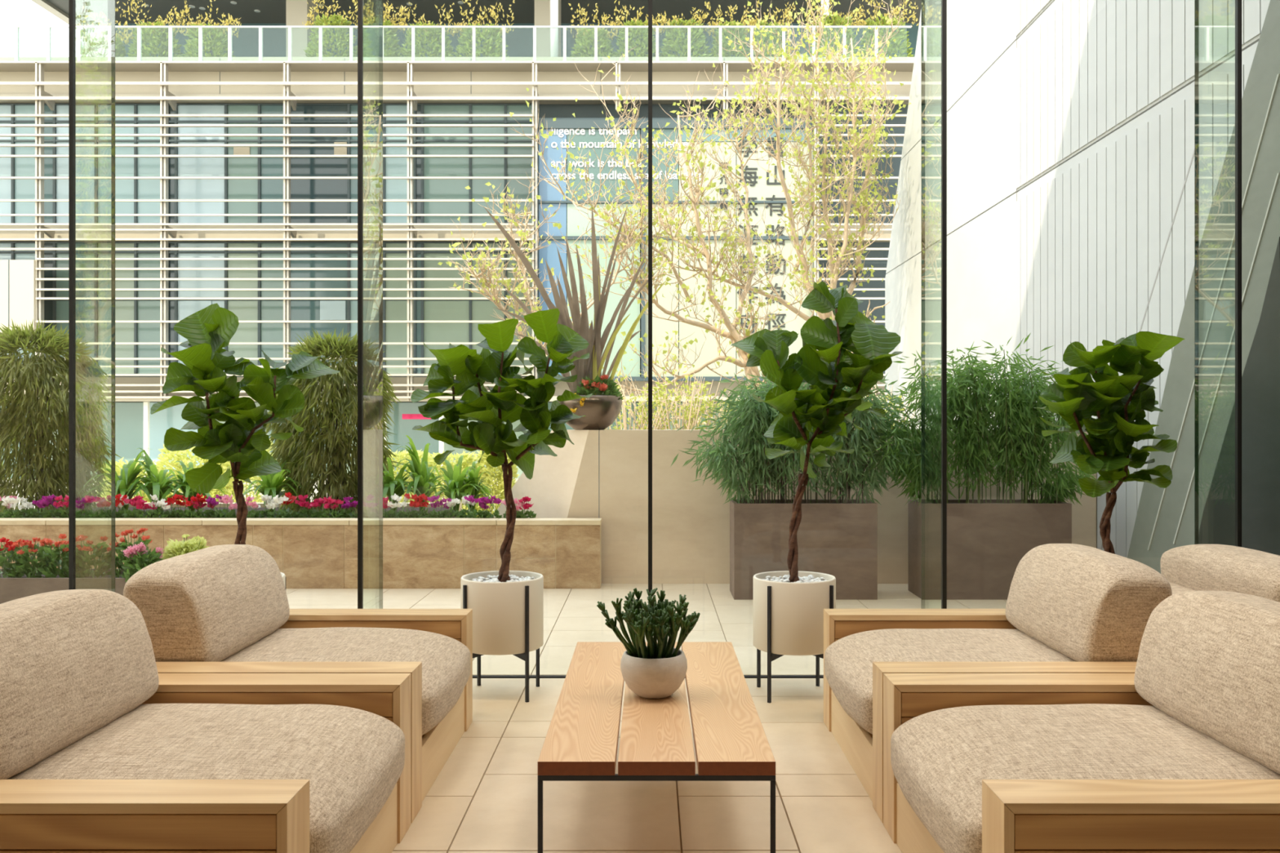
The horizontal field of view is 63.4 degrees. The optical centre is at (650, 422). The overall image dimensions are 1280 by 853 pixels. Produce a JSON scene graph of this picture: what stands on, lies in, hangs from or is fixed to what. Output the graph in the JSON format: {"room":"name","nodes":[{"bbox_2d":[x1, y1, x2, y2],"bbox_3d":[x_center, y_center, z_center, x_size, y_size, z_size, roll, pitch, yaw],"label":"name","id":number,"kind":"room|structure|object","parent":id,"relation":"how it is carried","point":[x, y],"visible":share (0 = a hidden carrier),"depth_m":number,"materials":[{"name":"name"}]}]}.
{"room":"lobby","nodes":[
{"label":"lobby","id":0,"kind":"room"},
{"bbox_2d":[68,0,115,591],"bbox_3d":[-3.679,-0.950,5.487,1.481,4.500,0.419,0,0,0],"label":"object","id":1,"kind":"structure","parent":0,"point":[72,3],"depth_m":5.30,"materials":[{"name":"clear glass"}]},
{"bbox_2d":[357,0,382,608],"bbox_3d":[-2.204,-0.950,5.487,1.470,4.500,0.419,0,0,0],"label":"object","id":2,"kind":"structure","parent":0,"point":[360,2],"depth_m":5.30,"materials":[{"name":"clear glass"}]},
{"bbox_2d":[285,583,1007,852],"bbox_3d":[-2.950,1.330,3.500,13.100,0.059,17.000,0,0,0],"label":"floor","id":3,"kind":"structure","parent":0,"point":[484,797],"depth_m":3.78,"materials":[{"name":"tile"}]},
{"bbox_2d":[0,568,126,604],"bbox_3d":[-3.670,1.120,6.455,1.860,0.360,0.410,0,0,0],"label":"trough","id":4,"kind":"object","parent":3,"relation":"on","point":[11,588],"visible":0.05,"depth_m":6.25,"materials":[{"name":"stone"}]},
{"bbox_2d":[0,537,35,577],"bbox_3d":[-3.984,0.848,6.423,0.310,0.262,0.328,0,0,0],"label":"plant","id":5,"kind":"object","parent":4,"relation":"on","point":[10,554],"visible":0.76,"depth_m":6.39,"materials":[{"name":"green plant"}]},
{"bbox_2d":[1,537,57,577],"bbox_3d":[-3.813,0.849,6.421,0.328,0.276,0.300,0,0,0],"label":"plant","id":6,"kind":"object","parent":4,"relation":"on","point":[33,548],"visible":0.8,"depth_m":6.37,"materials":[{"name":"green plant"}]},
{"bbox_2d":[27,533,88,577],"bbox_3d":[-3.653,0.836,6.420,0.307,0.274,0.308,0,0,26],"label":"plant","id":7,"kind":"object","parent":4,"relation":"on","point":[61,551],"visible":0.76,"depth_m":6.37,"materials":[{"name":"green plant"}]},
{"bbox_2d":[62,534,119,577],"bbox_3d":[-3.455,0.834,6.424,0.336,0.278,0.290,0,0,0],"label":"plant","id":8,"kind":"object","parent":4,"relation":"on","point":[82,556],"visible":0.91,"depth_m":6.38,"materials":[{"name":"green plant"}]},
{"bbox_2d":[106,528,152,577],"bbox_3d":[-3.241,0.817,6.502,0.272,0.305,0.245,0,0,0],"label":"plant","id":9,"kind":"object","parent":4,"relation":"on","point":[122,546],"visible":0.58,"depth_m":6.48,"materials":[{"name":"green plant"}]},
{"bbox_2d":[119,542,163,582],"bbox_3d":[-3.093,0.855,6.350,0.267,0.254,0.287,0,0,20],"label":"plant","id":10,"kind":"object","parent":4,"relation":"on","point":[132,565],"visible":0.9,"depth_m":6.29,"materials":[{"name":"green plant"}]},
{"bbox_2d":[161,533,209,559],"bbox_3d":[-2.865,0.834,6.421,0.374,0.296,0.358,0,0,0],"label":"shrub","id":11,"kind":"object","parent":4,"relation":"on","point":[176,548],"visible":0.27,"depth_m":6.36,"materials":[{"name":"green plant"}]},
{"bbox_2d":[0,589,411,852],"bbox_3d":[-1.346,0.891,2.776,1.251,0.818,1.148,0,0,0],"label":"armchair","id":12,"kind":"object","parent":3,"relation":"on","point":[102,751],"visible":1,"depth_m":2.63,"materials":[{"name":"fabric"}]},
{"bbox_2d":[0,589,159,779],"bbox_3d":[-1.654,0.673,2.775,0.350,0.382,0.833,0,0,0],"label":"cushion","id":13,"kind":"object","parent":12,"relation":"on","point":[77,666],"depth_m":2.72,"materials":[{"name":"fabric"}]},
{"bbox_2d":[6,703,404,852],"bbox_3d":[-1.240,0.979,2.776,1.038,0.287,0.840,0,0,0],"label":"seat cushion","id":14,"kind":"object","parent":12,"relation":"on","point":[352,756],"depth_m":2.70,"materials":[{"name":"fabric"}]},
{"bbox_2d":[150,302,340,588],"bbox_3d":[-1.934,0.361,5.001,0.842,1.877,0.487,0,0,-17],"label":"fiddle leaf fig","id":15,"kind":"object","parent":3,"relation":"on","point":[242,440],"visible":0.81,"depth_m":4.93,"materials":[{"name":"green plant"}]},
{"bbox_2d":[123,544,472,822],"bbox_3d":[-1.344,0.892,3.932,1.255,0.815,1.148,0,0,0],"label":"armchair","id":16,"kind":"object","parent":3,"relation":"on","point":[224,608],"visible":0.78,"depth_m":3.76,"materials":[{"name":"fabric"}]},
{"bbox_2d":[123,544,289,662],"bbox_3d":[-1.652,0.675,3.933,0.348,0.380,0.831,0,0,0],"label":"cushion","id":17,"kind":"object","parent":16,"relation":"on","point":[224,602],"depth_m":3.65,"materials":[{"name":"fabric"}]},
{"bbox_2d":[220,626,470,735],"bbox_3d":[-1.240,0.977,3.932,1.048,0.291,0.838,0,0,0],"label":"seat cushion","id":18,"kind":"object","parent":16,"relation":"on","point":[443,652],"depth_m":3.87,"materials":[{"name":"fabric"}]},
{"bbox_2d":[0,502,601,588],"bbox_3d":[-3.043,1.032,8.996,5.314,0.535,1.808,0,0,0],"label":"planter","id":19,"kind":"object","parent":3,"relation":"on","point":[310,553],"visible":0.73,"depth_m":8.10,"materials":[{"name":"stone"}]},
{"bbox_2d":[0,496,28,518],"bbox_3d":[-5.128,0.706,8.348,0.198,0.228,0.154,0,0,0],"label":"plant","id":20,"kind":"object","parent":19,"relation":"in","point":[7,500],"visible":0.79,"depth_m":8.34,"materials":[{"name":"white plant"}]},
{"bbox_2d":[39,493,65,518],"bbox_3d":[-4.846,0.694,8.424,0.208,0.217,0.158,0,0,0],"label":"plant","id":21,"kind":"object","parent":19,"relation":"on","point":[50,513],"visible":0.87,"depth_m":8.40,"materials":[{"name":"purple plant"}]},
{"bbox_2d":[0,318,121,514],"bbox_3d":[-5.454,0.000,9.175,1.461,1.860,1.097,0,0,-3],"label":"bush","id":22,"kind":"object","parent":19,"relation":"in","point":[34,431],"visible":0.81,"depth_m":8.92,"materials":[{"name":"green plant"}]},
{"bbox_2d":[53,494,76,518],"bbox_3d":[-4.740,0.699,8.404,0.180,0.226,0.141,0,0,0],"label":"plant","id":23,"kind":"object","parent":19,"relation":"in","point":[61,512],"visible":0.53,"depth_m":8.38,"materials":[{"name":"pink plant"}]},
{"bbox_2d":[83,495,106,518],"bbox_3d":[-4.485,0.696,8.356,0.188,0.217,0.152,0,0,0],"label":"plant","id":24,"kind":"object","parent":19,"relation":"in","point":[87,498],"visible":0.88,"depth_m":8.34,"materials":[{"name":"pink plant"}]},
{"bbox_2d":[78,448,166,512],"bbox_3d":[-4.514,0.513,8.787,0.718,0.575,0.760,0,0,-43],"label":"leaf plant","id":25,"kind":"object","parent":19,"relation":"on","point":[128,474],"visible":0.66,"depth_m":8.81,"materials":[{"name":"plant"}]},
{"bbox_2d":[134,498,157,518],"bbox_3d":[-4.075,0.709,8.348,0.204,0.198,0.145,0,0,0],"label":"plant","id":26,"kind":"object","parent":19,"relation":"on","point":[140,514],"visible":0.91,"depth_m":8.34,"materials":[{"name":"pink plant"}]},
{"bbox_2d":[116,448,195,511],"bbox_3d":[-4.253,0.511,8.918,0.751,0.577,0.693,0,0,0],"label":"leaf plant","id":27,"kind":"object","parent":19,"relation":"on","point":[156,486],"visible":0.67,"depth_m":8.87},
{"bbox_2d":[147,493,172,518],"bbox_3d":[-3.959,0.695,8.365,0.197,0.239,0.125,0,0,10],"label":"plant","id":28,"kind":"object","parent":19,"relation":"in","point":[158,504],"visible":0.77,"depth_m":8.35,"materials":[{"name":"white plant"}]},
{"bbox_2d":[146,461,235,511],"bbox_3d":[-4.015,0.568,9.009,0.694,0.464,0.694,0,0,0],"label":"leaf plant","id":29,"kind":"object","parent":19,"relation":"on","point":[182,478],"visible":0.4,"depth_m":8.89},
{"bbox_2d":[180,493,207,518],"bbox_3d":[-3.684,0.687,8.371,0.208,0.242,0.142,0,0,9],"label":"plant","id":30,"kind":"object","parent":19,"relation":"in","point":[198,498],"visible":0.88,"depth_m":8.36,"materials":[{"name":"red plant"}]},
{"bbox_2d":[213,494,237,518],"bbox_3d":[-3.435,0.696,8.388,0.203,0.231,0.148,0,0,0],"label":"plant","id":31,"kind":"object","parent":19,"relation":"in","point":[231,514],"visible":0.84,"depth_m":8.37,"materials":[{"name":"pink plant"}]},
{"bbox_2d":[229,459,311,512],"bbox_3d":[-3.216,0.560,8.855,0.645,0.480,0.676,0,0,0],"label":"leaf plant","id":32,"kind":"object","parent":19,"relation":"on","point":[272,483],"visible":0.6,"depth_m":8.79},
{"bbox_2d":[266,494,292,518],"bbox_3d":[-2.996,0.692,8.354,0.192,0.222,0.136,0,0,0],"label":"plant","id":33,"kind":"object","parent":19,"relation":"in","point":[283,514],"visible":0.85,"depth_m":8.34,"materials":[{"name":"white plant"}]},
{"bbox_2d":[293,494,316,518],"bbox_3d":[-2.791,0.698,8.423,0.204,0.222,0.145,0,0,-21],"label":"plant","id":34,"kind":"object","parent":19,"relation":"on","point":[302,502],"visible":0.87,"depth_m":8.40,"materials":[{"name":"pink plant"}]},
{"bbox_2d":[320,496,343,518],"bbox_3d":[-2.564,0.699,8.353,0.218,0.224,0.136,0,0,0],"label":"plant","id":35,"kind":"object","parent":19,"relation":"on","point":[331,501],"visible":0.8,"depth_m":8.34,"materials":[{"name":"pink plant"}]},
{"bbox_2d":[265,327,404,515],"bbox_3d":[-2.798,0.032,9.141,1.297,1.763,0.955,0,0,-6],"label":"bush","id":36,"kind":"object","parent":19,"relation":"in","point":[331,450],"visible":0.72,"depth_m":8.93,"materials":[{"name":"green plant"}]},
{"bbox_2d":[338,496,357,518],"bbox_3d":[-2.456,0.703,8.422,0.178,0.202,0.150,0,0,27],"label":"plant","id":37,"kind":"object","parent":19,"relation":"on","point":[348,504],"visible":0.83,"depth_m":8.41,"materials":[{"name":"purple plant"}]},
{"bbox_2d":[363,457,427,511],"bbox_3d":[-2.184,0.548,8.974,0.631,0.504,0.663,0,0,-35],"label":"leaf plant","id":38,"kind":"object","parent":19,"relation":"on","point":[390,484],"visible":0.69,"depth_m":8.85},
{"bbox_2d":[383,493,410,518],"bbox_3d":[-2.047,0.692,8.374,0.207,0.233,0.154,0,0,0],"label":"plant","id":39,"kind":"object","parent":19,"relation":"in","point":[395,496],"visible":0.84,"depth_m":8.35,"materials":[{"name":"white plant"}]},
{"bbox_2d":[396,493,421,518],"bbox_3d":[-1.949,0.692,8.391,0.202,0.242,0.149,0,0,0],"label":"plant","id":40,"kind":"object","parent":19,"relation":"in","point":[415,504],"visible":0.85,"depth_m":8.37,"materials":[{"name":"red plant"}]},
{"bbox_2d":[406,493,431,518],"bbox_3d":[-1.864,0.695,8.380,0.172,0.236,0.188,0,0,-44],"label":"plant","id":41,"kind":"object","parent":19,"relation":"on","point":[420,498],"visible":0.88,"depth_m":8.38,"materials":[{"name":"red plant"}]},
{"bbox_2d":[383,435,462,511],"bbox_3d":[-1.970,0.455,8.990,0.636,0.690,0.772,0,0,30],"label":"leaf plant","id":42,"kind":"object","parent":19,"relation":"on","point":[420,471],"visible":0.72,"depth_m":8.93,"materials":[{"name":"plant"}]},
{"bbox_2d":[426,494,451,518],"bbox_3d":[-1.710,0.695,8.386,0.204,0.216,0.140,0,0,0],"label":"plant","id":43,"kind":"object","parent":19,"relation":"in","point":[433,514],"visible":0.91,"depth_m":8.38,"materials":[{"name":"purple plant"}]},
{"bbox_2d":[413,452,494,515],"bbox_3d":[-1.679,0.526,8.845,0.694,0.548,0.789,0,0,0],"label":"leaf plant","id":44,"kind":"object","parent":19,"relation":"in","point":[454,489],"visible":0.79,"depth_m":8.80,"materials":[{"name":"plant"}]},
{"bbox_2d":[448,461,499,511],"bbox_3d":[-1.543,0.570,8.920,0.446,0.460,0.448,0,0,-28],"label":"leaf plant","id":45,"kind":"object","parent":19,"relation":"in","point":[470,490],"visible":0.54,"depth_m":8.89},
{"bbox_2d":[463,495,487,518],"bbox_3d":[-1.390,0.697,8.305,0.205,0.234,0.108,0,0,0],"label":"plant","id":46,"kind":"object","parent":19,"relation":"on","point":[471,499],"visible":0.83,"depth_m":8.29,"materials":[{"name":"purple plant"}]},
{"bbox_2d":[480,494,502,518],"bbox_3d":[-1.276,0.702,8.308,0.220,0.241,0.113,0,0,0],"label":"plant","id":47,"kind":"object","parent":19,"relation":"on","point":[489,515],"visible":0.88,"depth_m":8.30,"materials":[{"name":"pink plant"}]},
{"bbox_2d":[515,496,536,518],"bbox_3d":[-1.010,0.700,8.313,0.227,0.225,0.108,0,0,0],"label":"plant","id":48,"kind":"object","parent":19,"relation":"on","point":[526,499],"visible":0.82,"depth_m":8.29,"materials":[{"name":"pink plant"}]},
{"bbox_2d":[410,308,592,702],"bbox_3d":[-0.698,0.381,4.952,0.840,1.837,0.516,0,0,0],"label":"fiddle leaf fig","id":49,"kind":"object","parent":3,"relation":"on","point":[507,606],"visible":1,"depth_m":4.90,"materials":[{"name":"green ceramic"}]},
{"bbox_2d":[460,570,543,655],"bbox_3d":[-0.709,0.906,4.970,0.392,0.337,0.392,0,0,0],"label":"pot","id":50,"kind":"object","parent":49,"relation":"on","point":[508,607],"depth_m":4.80,"materials":[{"name":"white ceramic"}]},
{"bbox_2d":[604,384,679,429],"bbox_3d":[-0.222,0.433,11.610,1.378,1.758,0.937,0,0,0],"label":"shrub","id":51,"kind":"object","parent":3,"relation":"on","point":[624,423],"visible":0.2,"depth_m":11.49,"materials":[{"name":"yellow plant"}]},
{"bbox_2d":[472,675,823,678],"bbox_3d":[-0.850,1.299,5.290,8.700,0.010,0.028,0,0,0],"label":"trim","id":52,"kind":"structure","parent":3,"relation":"on","point":[473,676],"depth_m":5.28,"materials":[{"name":"metal"}]},
{"bbox_2d":[537,641,775,852],"bbox_3d":[0.017,1.100,3.500,0.632,0.400,1.500,0,0,0],"label":"coffee table","id":53,"kind":"object","parent":3,"relation":"on","point":[731,742],"visible":0.77,"depth_m":3.05,"materials":[{"name":"brown wood"}]},
{"bbox_2d":[596,587,700,698],"bbox_3d":[-0.012,0.727,3.427,0.328,0.343,0.277,0,0,-36],"label":"potted succulent","id":54,"kind":"object","parent":53,"relation":"on","point":[655,670],"visible":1,"depth_m":3.36,"materials":[{"name":"plant"}]},
{"bbox_2d":[620,645,687,698],"bbox_3d":[0.012,0.828,3.420,0.221,0.140,0.221,0,0,0],"label":"bowl","id":55,"kind":"object","parent":54,"relation":"on","point":[655,674],"depth_m":3.34,"materials":[{"name":"ceramic"}]},
{"bbox_2d":[616,368,729,429],"bbox_3d":[0.302,0.351,11.599,1.359,1.921,0.904,0,0,0],"label":"shrub","id":56,"kind":"object","parent":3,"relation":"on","point":[655,388],"visible":0.35,"depth_m":11.53,"materials":[{"name":"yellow plant"}]},
{"bbox_2d":[664,388,746,429],"bbox_3d":[0.757,0.460,11.604,1.271,1.704,0.761,0,0,0],"label":"shrub","id":57,"kind":"object","parent":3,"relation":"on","point":[704,401],"visible":0.13,"depth_m":11.58,"materials":[{"name":"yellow plant"}]},
{"bbox_2d":[493,429,1097,583],"bbox_3d":[0.935,0.681,9.000,5.370,1.238,1.300,0,0,0],"label":"wall","id":58,"kind":"structure","parent":3,"relation":"on","point":[604,475],"depth_m":8.35,"materials":[{"name":"paint"}]},
{"bbox_2d":[484,205,666,430],"bbox_3d":[-0.607,-0.855,8.520,1.505,1.833,0.560,0,0,0],"label":"potted flax","id":59,"kind":"object","parent":58,"relation":"on","point":[602,409],"visible":0.88,"depth_m":8.46,"materials":[{"name":"plant"}]},
{"bbox_2d":[556,395,622,430],"bbox_3d":[-0.500,-0.079,8.530,0.540,0.279,0.540,0,0,0],"label":"metal bowl","id":60,"kind":"object","parent":59,"relation":"attached to","point":[601,411],"depth_m":8.33,"materials":[{"name":"metal"}]},
{"bbox_2d":[671,372,928,599],"bbox_3d":[1.122,0.383,7.736,1.954,1.835,1.127,0,0,0],"label":"planter","id":61,"kind":"object","parent":3,"relation":"on","point":[837,538],"visible":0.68,"depth_m":7.60,"materials":[{"name":"plant"}]},
{"bbox_2d":[731,281,902,702],"bbox_3d":[0.785,0.312,4.931,0.792,1.975,0.462,0,0,0],"label":"fiddle leaf fig","id":62,"kind":"object","parent":3,"relation":"on","point":[788,606],"visible":0.99,"depth_m":4.91,"materials":[{"name":"green plant"}]},
{"bbox_2d":[753,570,835,655],"bbox_3d":[0.689,0.906,4.960,0.392,0.337,0.392,0,0,0],"label":"pot","id":63,"kind":"object","parent":62,"relation":"on","point":[788,606],"depth_m":4.79,"materials":[{"name":"white ceramic"}]},
{"bbox_2d":[843,333,1097,599],"bbox_3d":[2.459,0.320,7.789,2.029,1.959,1.072,0,0,4],"label":"planter","id":64,"kind":"object","parent":3,"relation":"on","point":[987,540],"visible":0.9,"depth_m":7.63,"materials":[{"name":"plant"}]},
{"bbox_2d":[823,543,1172,823],"bbox_3d":[1.325,0.890,3.932,1.253,0.821,1.148,0,0,0],"label":"armchair","id":65,"kind":"object","parent":3,"relation":"on","point":[1071,608],"visible":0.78,"depth_m":3.76,"materials":[{"name":"fabric"}]},
{"bbox_2d":[824,628,1076,734],"bbox_3d":[1.220,0.979,3.932,1.043,0.288,0.838,0,0,0],"label":"seat cushion","id":66,"kind":"object","parent":65,"relation":"on","point":[850,655],"depth_m":3.87,"materials":[{"name":"fabric"}]},
{"bbox_2d":[1005,543,1172,662],"bbox_3d":[1.633,0.671,3.932,0.347,0.384,0.833,0,0,0],"label":"cushion","id":67,"kind":"object","parent":65,"relation":"on","point":[1073,602],"depth_m":3.65,"materials":[{"name":"fabric"}]},
{"bbox_2d":[883,591,1279,852],"bbox_3d":[1.327,0.894,2.776,1.249,0.812,1.148,0,0,0],"label":"armchair","id":68,"kind":"object","parent":3,"relation":"on","point":[1180,753],"visible":1,"depth_m":2.66,"materials":[{"name":"fabric"}]},
{"bbox_2d":[890,703,1279,852],"bbox_3d":[1.220,0.978,2.776,1.035,0.289,0.837,0,0,0],"label":"seat cushion","id":69,"kind":"object","parent":68,"relation":"on","point":[941,754],"depth_m":2.70,"materials":[{"name":"fabric"}]},
{"bbox_2d":[1133,591,1279,774],"bbox_3d":[1.632,0.675,2.776,0.348,0.375,0.837,0,0,0],"label":"cushion","id":70,"kind":"object","parent":68,"relation":"on","point":[1207,667],"depth_m":2.75,"materials":[{"name":"fabric"}]},
{"bbox_2d":[1034,331,1185,554],"bbox_3d":[2.186,0.430,4.982,0.751,1.739,0.512,0,0,0],"label":"fiddle leaf fig","id":71,"kind":"object","parent":3,"relation":"on","point":[1117,401],"visible":0.81,"depth_m":4.92,"materials":[{"name":"green plant"}]},
{"bbox_2d":[1127,0,1279,573],"bbox_3d":[3.486,-0.590,6.519,0.148,3.779,2.197,0,0,0],"label":"pier","id":72,"kind":"object","parent":3,"relation":"on","point":[1164,522],"visible":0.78,"depth_m":6.23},
{"bbox_2d":[1160,544,1279,602],"bbox_3d":[2.582,0.892,3.932,1.252,0.816,1.148,0,0,0],"label":"armchair","id":73,"kind":"object","parent":3,"relation":"on","point":[1192,567],"visible":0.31,"depth_m":3.88,"materials":[{"name":"beige fabric"}]},
{"bbox_2d":[1198,236,1279,555],"bbox_3d":[3.370,0.159,5.982,0.080,2.282,1.124,0,0,0],"label":"pier","id":74,"kind":"object","parent":3,"relation":"on","point":[1260,378],"visible":0.62,"depth_m":5.68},
{"bbox_2d":[648,0,652,593],"bbox_3d":[-0.729,-0.950,5.487,1.479,4.500,0.419,0,0,0],"label":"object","id":75,"kind":"structure","parent":0,"point":[650,2],"depth_m":5.28,"materials":[{"name":"black metal"}]},
{"bbox_2d":[920,0,946,608],"bbox_3d":[0.760,-0.950,5.487,1.499,4.500,0.419,0,0,0],"label":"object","id":76,"kind":"structure","parent":0,"point":[944,2],"depth_m":5.49,"materials":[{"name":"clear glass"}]},
{"bbox_2d":[1194,0,1241,546],"bbox_3d":[2.260,-0.950,5.487,1.502,4.500,0.419,0,0,0],"label":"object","id":77,"kind":"structure","parent":0,"point":[1237,2],"depth_m":5.30,"materials":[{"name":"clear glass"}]},
{"label":"outside","id":78,"kind":"structure","parent":0,"visible":0},
{"bbox_2d":[0,478,518,511],"bbox_3d":[0.000,1.525,36.000,120.000,0.350,48.000,0,0,0],"label":"ground","id":79,"kind":"structure","parent":78,"point":[316,491],"depth_m":20.15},
{"bbox_2d":[91,457,172,502],"bbox_3d":[-6.323,0.897,12.597,1.276,0.948,0.805,0,0,0],"label":"shrub","id":80,"kind":"object","parent":79,"relation":"on","point":[119,464],"visible":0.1,"depth_m":12.47,"materials":[{"name":"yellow plant"}]},
{"bbox_2d":[142,444,235,502],"bbox_3d":[-5.590,0.807,12.612,1.325,1.128,0.857,0,0,0],"label":"shrub","id":81,"kind":"object","parent":79,"relation":"on","point":[178,457],"visible":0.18,"depth_m":12.48,"materials":[{"name":"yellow plant"}]},
{"bbox_2d":[201,439,287,502],"bbox_3d":[-4.914,0.772,12.607,1.310,1.216,0.828,0,0,0],"label":"shrub","id":82,"kind":"object","parent":79,"relation":"on","point":[225,464],"visible":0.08,"depth_m":12.44,"materials":[{"name":"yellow plant"}]},
{"bbox_2d":[365,448,437,502],"bbox_3d":[-3.088,0.854,12.593,1.270,1.070,0.816,0,0,0],"label":"shrub","id":83,"kind":"object","parent":79,"relation":"on","point":[401,455],"visible":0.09,"depth_m":12.50,"materials":[{"name":"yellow plant"}]},
{"bbox_2d":[413,450,493,515],"bbox_3d":[-2.410,0.846,12.610,1.202,1.045,0.778,0,0,0],"label":"shrub","id":84,"kind":"object","parent":79,"relation":"on","point":[468,459],"visible":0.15,"depth_m":12.51,"materials":[{"name":"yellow plant"}]},
{"bbox_2d":[0,0,920,478],"bbox_3d":[-7.000,-6.175,28.945,34.000,15.050,10.110,0,0,0],"label":"office building","id":85,"kind":"structure","parent":79,"relation":"on","point":[236,178],"depth_m":24.89,"materials":[{"name":"beige metal"}]},
{"bbox_2d":[75,1,135,57],"bbox_3d":[-13.392,-9.271,25.401,1.595,1.948,1.046,0,0,0],"label":"shrub","id":86,"kind":"object","parent":85,"relation":"on","point":[93,42],"visible":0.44,"depth_m":25.26,"materials":[{"name":"green plant"}]},
{"bbox_2d":[122,0,191,57],"bbox_3d":[-12.120,-9.422,25.399,1.677,2.270,0.982,0,0,0],"label":"shrub","id":87,"kind":"object","parent":85,"relation":"on","point":[162,33],"visible":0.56,"depth_m":25.27,"materials":[{"name":"green plant"}]},
{"bbox_2d":[185,300,211,317],"bbox_3d":[-10.851,-2.690,24.910,0.615,0.461,0.029,0,0,0],"label":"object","id":88,"kind":"object","parent":85,"relation":"hanging from","point":[192,307],"depth_m":24.90,"materials":[{"name":"glass"}]},
{"bbox_2d":[176,0,240,57],"bbox_3d":[-10.828,-9.407,25.409,1.673,2.177,1.021,0,0,0],"label":"shrub","id":89,"kind":"object","parent":85,"relation":"on","point":[219,34],"visible":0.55,"depth_m":25.27,"materials":[{"name":"green plant"}]},
{"bbox_2d":[300,0,364,57],"bbox_3d":[-7.787,-9.495,25.410,1.695,2.368,0.987,0,0,0],"label":"shrub","id":90,"kind":"object","parent":85,"relation":"on","point":[340,33],"visible":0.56,"depth_m":25.27,"materials":[{"name":"green plant"}]},
{"bbox_2d":[320,300,346,319],"bbox_3d":[-7.624,-2.690,24.910,0.615,0.461,0.029,0,0,0],"label":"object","id":91,"kind":"object","parent":85,"relation":"hanging from","point":[329,309],"depth_m":24.90,"materials":[{"name":"glass"}]},
{"bbox_2d":[363,0,408,57],"bbox_3d":[-6.592,-9.339,25.404,1.325,2.055,0.945,0,0,0],"label":"shrub","id":92,"kind":"object","parent":85,"relation":"on","point":[370,46],"visible":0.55,"depth_m":25.26,"materials":[{"name":"green plant"}]},
{"bbox_2d":[396,2,462,57],"bbox_3d":[-5.449,-9.320,25.405,1.693,2.003,1.025,0,0,0],"label":"shrub","id":93,"kind":"object","parent":85,"relation":"on","point":[436,32],"visible":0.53,"depth_m":25.26,"materials":[{"name":"green plant"}]},
{"bbox_2d":[450,0,514,57],"bbox_3d":[-4.118,-9.378,25.388,1.710,2.211,0.968,0,0,0],"label":"shrub","id":94,"kind":"object","parent":85,"relation":"on","point":[495,33],"visible":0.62,"depth_m":25.28,"materials":[{"name":"green plant"}]},
{"bbox_2d":[566,3,621,57],"bbox_3d":[-1.403,-9.274,25.405,1.418,2.026,0.992,0,0,0],"label":"shrub","id":95,"kind":"object","parent":85,"relation":"on","point":[584,41],"visible":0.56,"depth_m":25.27,"materials":[{"name":"green plant"}]},
{"bbox_2d":[611,0,666,57],"bbox_3d":[-0.333,-9.318,25.405,1.450,2.066,0.985,0,0,0],"label":"shrub","id":96,"kind":"object","parent":85,"relation":"on","point":[642,33],"visible":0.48,"depth_m":25.26,"materials":[{"name":"green plant"}]},
{"bbox_2d":[654,1,719,57],"bbox_3d":[0.875,-9.297,25.410,1.823,1.956,0.979,0,0,0],"label":"shrub","id":97,"kind":"object","parent":85,"relation":"on","point":[673,46],"visible":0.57,"depth_m":25.27,"materials":[{"name":"green plant"}]},
{"bbox_2d":[707,4,755,57],"bbox_3d":[1.967,-9.255,25.402,1.271,1.988,0.989,0,0,0],"label":"shrub","id":98,"kind":"object","parent":85,"relation":"on","point":[741,34],"visible":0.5,"depth_m":25.27,"materials":[{"name":"green plant"}]},
{"bbox_2d":[744,0,797,57],"bbox_3d":[2.924,-9.325,25.401,1.361,2.047,1.018,0,0,0],"label":"shrub","id":99,"kind":"object","parent":85,"relation":"on","point":[757,37],"visible":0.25,"depth_m":25.27,"materials":[{"name":"green plant"}]},
{"bbox_2d":[800,0,866,57],"bbox_3d":[4.491,-9.456,25.404,1.674,2.302,0.990,0,0,0],"label":"shrub","id":100,"kind":"object","parent":85,"relation":"on","point":[838,21],"visible":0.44,"depth_m":25.25,"materials":[{"name":"green plant"}]},
{"bbox_2d":[853,0,919,57],"bbox_3d":[5.747,-9.505,25.392,1.672,2.421,0.960,0,0,0],"label":"shrub","id":101,"kind":"object","parent":85,"relation":"on","point":[898,36],"visible":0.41,"depth_m":25.28,"materials":[{"name":"green plant"}]},
{"bbox_2d":[468,449,519,516],"bbox_3d":[-1.889,0.823,12.603,0.800,1.091,0.522,0,0,0],"label":"shrub","id":102,"kind":"object","parent":79,"relation":"on","point":[496,490],"visible":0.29,"depth_m":12.50,"materials":[{"name":"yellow plant"}]},
{"bbox_2d":[437,170,668,356],"bbox_3d":[-1.099,-0.842,12.124,2.722,4.378,1.318,0,0,-12],"label":"tree","id":103,"kind":"object","parent":79,"relation":"on","point":[483,279],"visible":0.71,"depth_m":12.16,"materials":[{"name":"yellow plant"}]},
{"bbox_2d":[509,44,821,429],"bbox_3d":[0.082,-1.801,12.776,3.892,6.319,2.299,0,0,-33],"label":"tree","id":104,"kind":"object","parent":79,"relation":"on","point":[735,335],"visible":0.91,"depth_m":12.77,"materials":[{"name":"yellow plant"}]},
{"bbox_2d":[634,0,911,391],"bbox_3d":[1.644,-2.506,13.966,4.211,7.773,2.854,0,0,-19],"label":"tree","id":105,"kind":"object","parent":79,"relation":"on","point":[873,133],"visible":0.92,"depth_m":13.91,"materials":[{"name":"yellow plant"}]},
{"bbox_2d":[884,0,1270,557],"bbox_3d":[3.846,-2.825,10.646,0.508,8.350,10.491,0,0,0],"label":"wall","id":106,"kind":"structure","parent":79,"relation":"on","point":[1070,123],"depth_m":9.04,"materials":[{"name":"concrete"}]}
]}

